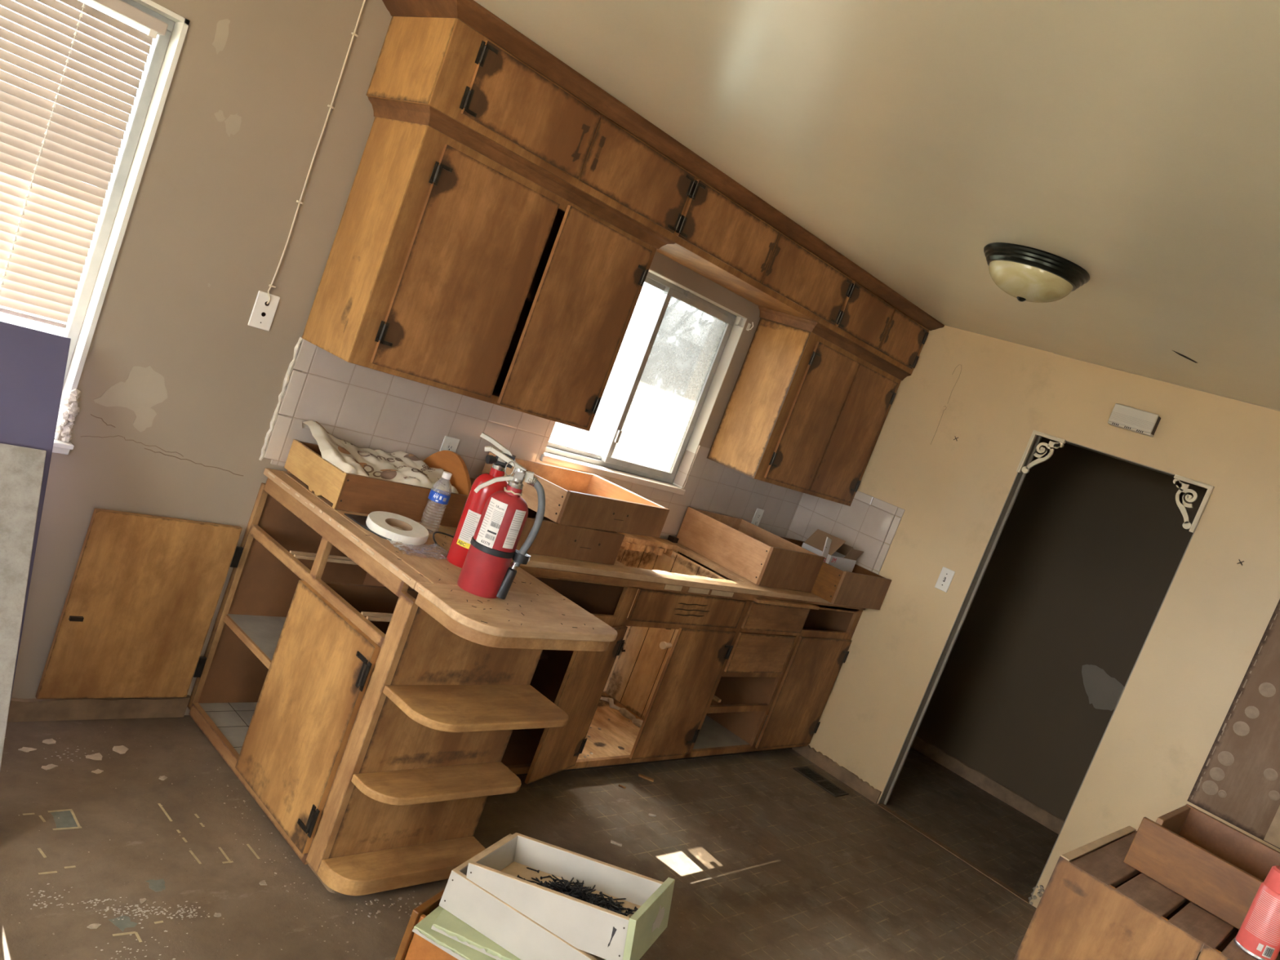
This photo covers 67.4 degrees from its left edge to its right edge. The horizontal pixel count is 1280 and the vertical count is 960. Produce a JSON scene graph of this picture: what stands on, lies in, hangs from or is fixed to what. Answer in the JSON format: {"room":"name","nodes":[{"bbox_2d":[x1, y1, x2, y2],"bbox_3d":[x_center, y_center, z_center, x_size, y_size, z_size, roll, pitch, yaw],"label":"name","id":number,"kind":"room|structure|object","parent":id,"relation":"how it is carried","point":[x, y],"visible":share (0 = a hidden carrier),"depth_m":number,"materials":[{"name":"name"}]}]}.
{"room":"damaged room","nodes":[
{"label":"damaged room","id":0,"kind":"room"},
{"bbox_2d":[11,0,760,715],"bbox_3d":[-0.674,-0.235,3.822,0.211,2.440,10.000,26,8,41],"label":"wall","id":1,"kind":"structure","parent":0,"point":[178,402],"depth_m":2.86,"materials":[{"name":"beige paint"}]},
{"bbox_2d":[0,0,168,328],"bbox_3d":[-1.954,-0.953,2.023,0.045,0.870,1.630,26,8,41],"label":"blind","id":2,"kind":"object","parent":1,"relation":"attached to","point":[45,241],"visible":1,"depth_m":2.52,"materials":[{"name":"beige plastic"}]},
{"bbox_2d":[7,694,190,722],"bbox_3d":[-2.341,0.573,2.336,0.012,0.078,2.485,26,8,41],"label":"baseboard","id":3,"kind":"structure","parent":1,"relation":"attached to","point":[94,708],"depth_m":3.05,"materials":[{"name":"brown wood"}]},
{"bbox_2d":[52,0,190,454],"bbox_3d":[-2.016,-0.809,2.047,0.145,1.249,1.772,26,8,41],"label":"window","id":4,"kind":"structure","parent":1,"relation":"attached to","point":[162,58],"depth_m":2.67,"materials":[{"name":"white paint"}]},
{"bbox_2d":[248,290,279,331],"bbox_3d":[-1.174,-0.528,3.001,0.007,0.114,0.072,26,8,41],"label":"outlet","id":5,"kind":"object","parent":1,"relation":"attached to","point":[262,315],"visible":1,"depth_m":3.00,"materials":[{"name":"white plastic"}]},
{"bbox_2d":[260,301,269,323],"bbox_3d":[-1.173,-0.523,2.999,0.001,0.071,0.014,26,8,41],"label":"socket","id":6,"kind":"object","parent":5,"relation":"attached to","point":[264,308],"depth_m":3.00,"materials":[{"name":"white plastic"}]},
{"bbox_2d":[266,0,365,304],"bbox_3d":[-0.986,-1.019,2.942,0.015,1.011,0.020,26,8,41],"label":"wire","id":7,"kind":"object","parent":1,"relation":"attached to","point":[353,33],"visible":1,"depth_m":2.94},
{"bbox_2d":[302,116,656,431],"bbox_3d":[-0.489,-0.679,3.352,0.364,0.783,1.073,26,8,41],"label":"upper cabinet","id":8,"kind":"object","parent":1,"relation":"attached to","point":[448,268],"visible":0.99,"depth_m":3.10,"materials":[{"name":"brown wood"}]},
{"bbox_2d":[270,346,803,537],"bbox_3d":[-0.149,-0.039,4.366,0.068,0.480,3.155,26,8,41],"label":"wall","id":9,"kind":"structure","parent":1,"relation":"attached to","point":[362,406],"depth_m":3.64,"materials":[{"name":"beige tile"}]},
{"bbox_2d":[263,339,316,460],"bbox_3d":[-1.141,-0.285,3.156,0.010,0.464,0.052,26,8,41],"label":"trim","id":10,"kind":"structure","parent":9,"relation":"attached to","point":[305,353],"depth_m":3.15,"materials":[{"name":"beige tile"}]},
{"bbox_2d":[439,435,459,452],"bbox_3d":[-0.733,-0.108,3.662,0.008,0.116,0.072,26,8,41],"label":"wall outlet","id":11,"kind":"object","parent":9,"relation":"attached to","point":[449,443],"visible":0.5,"depth_m":3.65,"materials":[{"name":"white plastic"}]},
{"bbox_2d":[445,443,453,450],"bbox_3d":[-0.724,-0.125,3.658,0.002,0.033,0.033,26,8,41],"label":"socket","id":12,"kind":"object","parent":11,"relation":"attached to","point":[449,446],"depth_m":3.66,"materials":[{"name":"white plastic"}]},
{"bbox_2d":[751,507,764,526],"bbox_3d":[0.642,0.213,5.261,0.008,0.116,0.072,26,8,41],"label":"wall outlet","id":13,"kind":"object","parent":9,"relation":"attached to","point":[758,513],"visible":0.87,"depth_m":5.25,"materials":[{"name":"white plastic"}]},
{"bbox_2d":[539,268,753,495],"bbox_3d":[0.031,-0.444,4.374,0.133,0.915,1.014,26,8,41],"label":"window","id":14,"kind":"structure","parent":1,"relation":"attached to","point":[678,346],"depth_m":4.45,"materials":[{"name":"white paint"}]},
{"bbox_2d":[366,0,944,380],"bbox_3d":[0.354,-0.996,4.033,0.432,0.344,3.307,26,8,41],"label":"upper cabinet","id":15,"kind":"object","parent":1,"relation":"attached to","point":[455,68],"visible":1,"depth_m":3.30,"materials":[{"name":"brown wood"}]},
{"bbox_2d":[706,317,901,506],"bbox_3d":[0.890,-0.343,4.993,0.328,0.783,0.964,26,8,41],"label":"upper cabinet","id":16,"kind":"object","parent":1,"relation":"attached to","point":[803,413],"visible":0.98,"depth_m":4.71,"materials":[{"name":"brown wood"}]},
{"bbox_2d":[0,715,1058,959],"bbox_3d":[0.755,1.868,2.159,5.750,0.121,10.000,26,8,41],"label":"floor","id":17,"kind":"structure","parent":0,"point":[788,891],"depth_m":3.26,"materials":[{"name":"brown concrete"}]},
{"bbox_2d":[0,443,46,768],"bbox_3d":[-1.930,0.317,2.000,0.431,0.894,1.126,26,8,41],"label":"slab","id":18,"kind":"object","parent":17,"relation":"on","point":[21,468],"visible":1,"depth_m":2.43,"materials":[{"name":"grey stone"}]},
{"bbox_2d":[17,746,36,752],"bbox_3d":[-1.770,0.779,2.776,0.038,0.002,0.029,20,6,-7],"label":"flake","id":19,"kind":"object","parent":17,"relation":"on","point":[26,749],"visible":1,"depth_m":2.77,"materials":[{"name":"beige paint"}]},
{"bbox_2d":[0,320,71,719],"bbox_3d":[-1.955,0.152,2.072,0.474,1.179,1.150,26,8,41],"label":"leaning board","id":20,"kind":"object","parent":17,"relation":"on","point":[33,362],"visible":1,"depth_m":2.51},
{"bbox_2d":[40,764,57,770],"bbox_3d":[-1.683,0.816,2.736,0.024,0.002,0.041,22,6,12],"label":"flake","id":21,"kind":"object","parent":17,"relation":"on","point":[49,766],"visible":1,"depth_m":2.73,"materials":[{"name":"beige paint"}]},
{"bbox_2d":[42,738,56,744],"bbox_3d":[-1.755,0.776,2.852,0.028,0.002,0.037,26,8,41],"label":"flake","id":22,"kind":"object","parent":17,"relation":"on","point":[48,741],"visible":1,"depth_m":2.85,"materials":[{"name":"beige paint"}]},
{"bbox_2d":[85,752,102,759],"bbox_3d":[-1.626,0.824,2.859,0.039,0.002,0.046,26,8,41],"label":"flake","id":23,"kind":"object","parent":17,"relation":"on","point":[98,756],"visible":1,"depth_m":2.86,"materials":[{"name":"beige paint"}]},
{"bbox_2d":[87,923,101,928],"bbox_3d":[-1.264,1.032,2.224,0.019,0.002,0.025,21,6,6],"label":"flake","id":24,"kind":"object","parent":17,"relation":"on","point":[95,926],"visible":1,"depth_m":2.22,"materials":[{"name":"paint"}]},
{"bbox_2d":[91,768,103,773],"bbox_3d":[-1.580,0.848,2.797,0.023,0.002,0.025,21,6,-1],"label":"flake","id":25,"kind":"object","parent":17,"relation":"on","point":[98,771],"visible":1,"depth_m":2.79,"materials":[{"name":"beige paint"}]},
{"bbox_2d":[112,745,128,754],"bbox_3d":[-1.594,0.826,2.948,0.045,0.002,0.044,21,6,5],"label":"flake","id":26,"kind":"object","parent":17,"relation":"on","point":[121,749],"visible":1,"depth_m":2.94,"materials":[{"name":"beige paint"}]},
{"bbox_2d":[139,897,146,903],"bbox_3d":[-1.220,1.034,2.359,0.017,0.002,0.016,26,8,41],"label":"flake","id":27,"kind":"object","parent":17,"relation":"on","point":[141,900],"visible":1,"depth_m":2.36,"materials":[{"name":"paint"}]},
{"bbox_2d":[159,775,167,780],"bbox_3d":[-1.433,0.894,2.884,0.020,0.002,0.023,21,6,7],"label":"flake","id":28,"kind":"object","parent":17,"relation":"on","point":[163,777],"visible":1,"depth_m":2.88,"materials":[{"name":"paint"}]},
{"bbox_2d":[213,912,221,917],"bbox_3d":[-1.058,1.089,2.407,0.017,0.002,0.015,19,6,-17],"label":"flake","id":29,"kind":"object","parent":17,"relation":"on","point":[219,914],"visible":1,"depth_m":2.40,"materials":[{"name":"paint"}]},
{"bbox_2d":[258,880,266,885],"bbox_3d":[-1.017,1.085,2.587,0.019,0.002,0.020,16,8,-38],"label":"flake","id":30,"kind":"object","parent":17,"relation":"on","point":[262,882],"visible":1,"depth_m":2.58,"materials":[{"name":"paint"}]},
{"bbox_2d":[35,477,568,895],"bbox_3d":[-0.970,0.596,2.871,1.231,0.886,1.043,26,8,41],"label":"base cabinet","id":31,"kind":"object","parent":17,"relation":"on","point":[373,735],"visible":0.95,"depth_m":2.88,"materials":[{"name":"brown wood"}]},
{"bbox_2d":[227,613,370,740],"bbox_3d":[-0.930,0.649,3.124,0.918,0.015,0.479,26,8,41],"label":"shelf","id":32,"kind":"object","parent":31,"relation":"attached to","point":[260,633],"depth_m":3.19,"materials":[{"name":"brown wood"}]},
{"bbox_2d":[317,835,485,895],"bbox_3d":[-0.670,1.129,2.812,0.120,0.048,0.542,26,8,41],"label":"shelf","id":33,"kind":"object","parent":31,"relation":"attached to","point":[366,870],"depth_m":2.75,"materials":[{"name":"brown wood"}]},
{"bbox_2d":[351,761,521,805],"bbox_3d":[-0.566,0.877,2.778,0.140,0.024,0.539,26,8,41],"label":"shelf","id":34,"kind":"object","parent":31,"relation":"attached to","point":[426,782],"depth_m":2.74,"materials":[{"name":"brown wood"}]},
{"bbox_2d":[263,467,617,651],"bbox_3d":[-0.651,0.232,2.984,1.227,0.060,0.567,26,8,41],"label":"countertop","id":35,"kind":"structure","parent":31,"relation":"on","point":[532,615],"depth_m":2.68,"materials":[{"name":"brown wood"}]},
{"bbox_2d":[344,513,391,540],"bbox_3d":[-0.795,0.149,2.947,0.210,0.004,0.148,26,8,41],"label":"black sleeve","id":36,"kind":"object","parent":35,"relation":"on","point":[360,520],"visible":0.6,"depth_m":2.93,"materials":[{"name":"plastic"}]},
{"bbox_2d":[284,439,471,528],"bbox_3d":[-0.866,-0.034,3.274,0.366,0.225,0.516,26,8,41],"label":"drawer","id":37,"kind":"object","parent":35,"relation":"on","point":[347,491],"visible":0.77,"depth_m":3.13,"materials":[{"name":"brown wood"}]},
{"bbox_2d":[302,420,458,493],"bbox_3d":[-0.873,-0.048,3.258,0.326,0.146,0.492,26,8,41],"label":"cloth","id":38,"kind":"object","parent":37,"relation":"in","point":[402,467],"visible":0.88,"depth_m":3.22,"materials":[{"name":"white fabric"}]},
{"bbox_2d":[365,511,428,545],"bbox_3d":[-0.745,0.148,2.951,0.192,0.041,0.193,19,6,-19],"label":"tape roll","id":39,"kind":"object","parent":35,"relation":"on","point":[393,526],"visible":1,"depth_m":2.92,"materials":[{"name":"white paper"}]},
{"bbox_2d":[386,537,449,561],"bbox_3d":[-0.650,0.205,2.874,0.202,0.012,0.141,15,8,-43],"label":"plastic bag","id":40,"kind":"object","parent":35,"relation":"on","point":[431,548],"visible":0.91,"depth_m":2.86,"materials":[{"name":"white"}]},
{"bbox_2d":[419,471,452,533],"bbox_3d":[-0.660,0.071,3.130,0.067,0.204,0.066,26,8,41],"label":"water bottle","id":41,"kind":"object","parent":35,"relation":"on","point":[437,495],"visible":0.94,"depth_m":3.11,"materials":[{"name":"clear plastic"}]},
{"bbox_2d":[421,523,455,536],"bbox_3d":[-0.683,0.162,3.211,0.178,0.002,0.082,17,7,-28],"label":"paintbrush","id":42,"kind":"object","parent":35,"relation":"on","point":[430,526],"visible":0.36,"depth_m":3.21,"materials":[{"name":"brown wood"}]},
{"bbox_2d":[432,531,453,547],"bbox_3d":[-0.612,0.190,3.067,0.066,0.030,0.174,23,7,24],"label":"cable","id":43,"kind":"object","parent":35,"relation":"on","point":[440,532],"visible":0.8,"depth_m":3.05,"materials":[{"name":"black plastic"}]},
{"bbox_2d":[446,432,515,568],"bbox_3d":[-0.474,0.066,2.885,0.142,0.396,0.117,20,6,-8],"label":"fire extinguisher","id":44,"kind":"object","parent":35,"relation":"on","point":[475,503],"visible":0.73,"depth_m":2.85,"materials":[{"name":"red metal"}]},
{"bbox_2d":[457,445,545,599],"bbox_3d":[-0.392,0.123,2.669,0.204,0.394,0.128,17,7,-29],"label":"fire extinguisher","id":45,"kind":"object","parent":35,"relation":"on","point":[486,571],"visible":1,"depth_m":2.63,"materials":[{"name":"red metal"}]},
{"bbox_2d":[382,684,568,732],"bbox_3d":[-0.443,0.643,2.722,0.226,0.024,0.539,26,8,41],"label":"shelf","id":46,"kind":"object","parent":31,"relation":"attached to","point":[442,708],"depth_m":2.67,"materials":[{"name":"brown wood"}]},
{"bbox_2d":[394,888,457,959],"bbox_3d":[-0.337,1.239,2.418,0.458,0.228,0.320,23,6,20],"label":"drawer","id":47,"kind":"object","parent":17,"relation":"on","point":[412,946],"visible":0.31,"depth_m":2.34,"materials":[{"name":"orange wood"}]},
{"bbox_2d":[412,906,496,959],"bbox_3d":[-0.303,1.140,2.366,0.420,0.014,0.321,23,6,17],"label":"board","id":48,"kind":"object","parent":47,"relation":"on","point":[459,950],"visible":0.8,"depth_m":2.26,"materials":[{"name":"green paint"}]},
{"bbox_2d":[431,832,675,959],"bbox_3d":[-0.193,1.033,2.398,0.544,0.255,0.416,21,6,7],"label":"drawer","id":49,"kind":"object","parent":48,"relation":"on","point":[447,924],"depth_m":2.30,"materials":[{"name":"green paint"}]},
{"bbox_2d":[516,866,638,915],"bbox_3d":[-0.176,1.027,2.368,0.344,0.093,0.224,24,7,29],"label":"heap","id":50,"kind":"object","parent":49,"relation":"in","point":[575,891],"visible":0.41,"depth_m":2.37,"materials":[{"name":"black metal"}]},
{"bbox_2d":[4,724,1017,959],"bbox_3d":[0.000,1.388,3.302,4.221,0.003,1.917,16,8,-39],"label":"debris","id":51,"kind":"object","parent":17,"relation":"on","point":[228,785],"visible":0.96,"depth_m":2.69,"materials":[{"name":"paint"}]},
{"bbox_2d":[610,840,622,846],"bbox_3d":[-0.087,1.329,3.512,0.044,0.008,0.012,21,6,0],"label":"chip","id":52,"kind":"object","parent":17,"relation":"on","point":[612,842],"visible":1,"depth_m":3.51,"materials":[{"name":"paint"}]},
{"bbox_2d":[638,773,653,782],"bbox_3d":[0.026,1.296,4.181,0.070,0.008,0.019,21,6,1],"label":"chip","id":53,"kind":"object","parent":17,"relation":"on","point":[647,778],"visible":1,"depth_m":4.17,"materials":[{"name":"brown wood"}]},
{"bbox_2d":[648,813,656,817],"bbox_3d":[0.049,1.343,3.845,0.032,0.008,0.009,19,6,-19],"label":"chip","id":54,"kind":"object","parent":17,"relation":"on","point":[649,814],"visible":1,"depth_m":3.84,"materials":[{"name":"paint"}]},
{"bbox_2d":[501,547,862,783],"bbox_3d":[0.040,0.807,4.390,0.711,0.884,2.607,26,8,41],"label":"base cabinet","id":55,"kind":"object","parent":17,"relation":"on","point":[683,675],"visible":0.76,"depth_m":4.37,"materials":[{"name":"brown wood"}]},
{"bbox_2d":[470,477,891,609],"bbox_3d":[0.218,0.315,4.337,0.701,0.230,2.598,26,8,41],"label":"countertop","id":56,"kind":"structure","parent":55,"relation":"on","point":[617,574],"depth_m":3.96,"materials":[{"name":"brown wood"}]},
{"bbox_2d":[481,452,669,537],"bbox_3d":[-0.245,0.063,3.778,0.441,0.124,0.642,25,7,35],"label":"drawer","id":57,"kind":"object","parent":56,"relation":"on","point":[574,498],"visible":0.87,"depth_m":3.68,"materials":[{"name":"brown wood"}]},
{"bbox_2d":[676,506,824,592],"bbox_3d":[0.547,0.346,4.791,0.550,0.192,0.477,26,8,41],"label":"drawer","id":58,"kind":"object","parent":56,"relation":"on","point":[762,557],"visible":1,"depth_m":4.63,"materials":[{"name":"brown wood"}]},
{"bbox_2d":[801,528,863,572],"bbox_3d":[0.998,0.426,5.100,0.210,0.267,0.272,26,8,41],"label":"carton","id":59,"kind":"object","parent":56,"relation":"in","point":[842,556],"visible":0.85,"depth_m":5.05,"materials":[{"name":"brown cardboard"}]},
{"bbox_2d":[821,537,831,562],"bbox_3d":[0.928,0.423,4.911,0.015,0.277,0.092,25,7,33],"label":"leaflet","id":60,"kind":"object","parent":59,"relation":"in","point":[826,548],"visible":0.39,"depth_m":4.90,"materials":[{"name":"white paper"}]},
{"bbox_2d":[792,765,848,796],"bbox_3d":[0.932,1.553,4.952,0.270,0.006,0.140,26,8,41],"label":"floor vent","id":61,"kind":"object","parent":17,"relation":"in","point":[806,771],"visible":1,"depth_m":4.95,"materials":[{"name":"metal"}]},
{"bbox_2d":[1013,804,1279,959],"bbox_3d":[1.423,1.464,2.325,0.932,1.028,0.646,26,8,41],"label":"base cabinet","id":62,"kind":"object","parent":17,"relation":"on","point":[1093,904],"depth_m":2.33,"materials":[{"name":"brown wood"}]},
{"bbox_2d":[1234,865,1279,959],"bbox_3d":[1.435,0.983,2.180,0.083,0.202,0.083,26,8,41],"label":"spray can","id":63,"kind":"object","parent":62,"relation":"on","point":[1258,935],"visible":1,"depth_m":2.16,"materials":[{"name":"metal"}]},
{"bbox_2d":[1244,889,1279,958],"bbox_3d":[1.407,0.999,2.156,0.066,0.130,0.017,25,8,37],"label":"print","id":64,"kind":"object","parent":63,"relation":"on","point":[1262,919],"depth_m":2.15},
{"bbox_2d":[473,0,1279,410],"bbox_3d":[1.655,-0.513,1.891,5.750,0.120,10.000,26,8,41],"label":"ceiling","id":65,"kind":"structure","parent":0,"point":[1134,144],"depth_m":2.41,"materials":[{"name":"paint"}]},
{"bbox_2d":[983,242,1089,302],"bbox_3d":[1.292,-0.659,3.197,0.350,0.136,0.350,26,8,41],"label":"ceiling lamp","id":66,"kind":"object","parent":65,"relation":"attached to","point":[1026,273],"visible":1,"depth_m":3.09,"materials":[{"name":"beige glass"}]},
{"bbox_2d":[1172,350,1197,363],"bbox_3d":[2.118,-0.480,3.737,0.151,0.001,0.022,19,6,-20],"label":"crack","id":67,"kind":"object","parent":65,"relation":"attached to","point":[1182,355],"depth_m":3.74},
{"bbox_2d":[767,325,1279,907],"bbox_3d":[2.815,1.091,3.754,5.536,2.440,0.103,26,8,41],"label":"wall","id":68,"kind":"structure","parent":0,"point":[953,440],"depth_m":4.65,"materials":[{"name":"beige paint"}]},
{"bbox_2d":[791,744,881,804],"bbox_3d":[1.039,1.541,5.112,0.549,0.070,0.012,26,8,41],"label":"baseboard","id":69,"kind":"structure","parent":68,"relation":"attached to","point":[842,774],"depth_m":5.09,"materials":[{"name":"brown wood"}]},
{"bbox_2d":[853,490,904,574],"bbox_3d":[1.142,0.313,5.284,0.505,0.513,0.008,26,8,41],"label":"trim","id":70,"kind":"structure","parent":68,"relation":"attached to","point":[860,495],"depth_m":5.13,"materials":[{"name":"beige tile"}]},
{"bbox_2d":[934,566,955,592],"bbox_3d":[1.549,0.506,4.889,0.070,0.116,0.018,26,8,41],"label":"light switch","id":71,"kind":"object","parent":68,"relation":"attached to","point":[945,577],"visible":1,"depth_m":4.89,"materials":[{"name":"white plastic"}]},
{"bbox_2d":[876,803,1029,903],"bbox_3d":[1.509,1.803,4.676,0.824,0.004,0.042,26,8,41],"label":"threshold","id":72,"kind":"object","parent":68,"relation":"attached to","point":[971,864],"depth_m":4.65,"materials":[{"name":"brown wood"}]},
{"bbox_2d":[1028,884,1044,904],"bbox_3d":[1.813,1.896,4.392,0.057,0.110,0.058,26,8,41],"label":"trim","id":73,"kind":"structure","parent":68,"relation":"attached to","point":[1040,894],"depth_m":4.38,"materials":[{"name":"paint"}]},
{"bbox_2d":[878,435,1214,902],"bbox_3d":[1.893,0.856,4.597,0.824,2.052,0.095,26,8,41],"label":"door frame","id":74,"kind":"structure","parent":68,"relation":"in","point":[1020,477],"depth_m":4.84,"materials":[{"name":"grey paint"}]},
{"bbox_2d":[1016,430,1066,473],"bbox_3d":[1.949,-0.117,4.670,0.160,0.218,0.026,26,8,41],"label":"bracket","id":75,"kind":"object","parent":74,"relation":"attached to","point":[1042,458],"visible":1,"depth_m":4.68,"materials":[{"name":"beige paint"}]},
{"bbox_2d":[1173,474,1214,533],"bbox_3d":[2.402,0.103,4.237,0.160,0.218,0.026,26,8,41],"label":"bracket","id":76,"kind":"object","parent":74,"relation":"attached to","point":[1180,503],"visible":1,"depth_m":4.22,"materials":[{"name":"beige paint"}]},
{"bbox_2d":[1107,403,1160,437],"bbox_3d":[2.267,-0.274,4.406,0.193,0.098,0.065,26,8,41],"label":"door chime","id":77,"kind":"object","parent":68,"relation":"attached to","point":[1131,419],"visible":1,"depth_m":4.38,"materials":[{"name":"plastic"}]},
{"bbox_2d":[1186,599,1279,848],"bbox_3d":[2.888,1.002,3.638,1.100,1.150,0.021,26,8,41],"label":"board","id":78,"kind":"object","parent":68,"relation":"attached to","point":[1237,782],"visible":1,"depth_m":3.95,"materials":[{"name":"brown wood"}]},
{"bbox_2d":[1201,682,1279,800],"bbox_3d":[2.530,1.099,3.921,0.257,0.530,0.004,26,8,41],"label":"glue spots","id":79,"kind":"object","parent":78,"relation":"attached to","point":[1242,763],"depth_m":3.95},
{"bbox_2d":[916,436,1207,821],"bbox_3d":[3.657,1.298,4.740,5.536,2.440,0.102,26,8,41],"label":"wall","id":80,"kind":"structure","parent":0,"point":[1091,546],"depth_m":5.75,"materials":[{"name":"paint"}]},
{"bbox_2d":[911,734,1064,834],"bbox_3d":[2.663,2.120,5.344,3.936,0.085,0.012,26,8,41],"label":"baseboard","id":81,"kind":"structure","parent":80,"relation":"attached to","point":[997,789],"depth_m":5.84,"materials":[{"name":"brown wood"}]},
{"label":"outside","id":82,"kind":"structure","parent":0,"visible":0},
{"bbox_2d":[551,422,560,433],"bbox_3d":[4.697,-0.118,35.973,9.400,0.150,120.000,26,8,41],"label":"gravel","id":83,"kind":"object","parent":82,"point":[557,424],"depth_m":22.94,"materials":[{"name":"white"}]},
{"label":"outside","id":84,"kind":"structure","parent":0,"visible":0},
{"bbox_2d":[0,305,555,441],"bbox_3d":[13.623,5.755,13.791,35.600,0.150,100.000,26,8,41],"label":"lawn","id":85,"kind":"structure","parent":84,"point":[5,317],"depth_m":11.01,"materials":[{"name":"white"}]},
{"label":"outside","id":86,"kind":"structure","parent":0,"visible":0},
{"bbox_3d":[-18.670,-16.852,106.079,125.000,0.150,250.000,26,8,41],"label":"road","id":87,"kind":"object","parent":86,"visible":0},
{"bbox_2d":[0,37,132,181],"bbox_3d":[-41.174,-25.900,72.595,13.200,7.900,29.200,26,8,41],"label":"house","id":88,"kind":"structure","parent":87,"relation":"on","point":[0,37],"depth_m":66.52,"materials":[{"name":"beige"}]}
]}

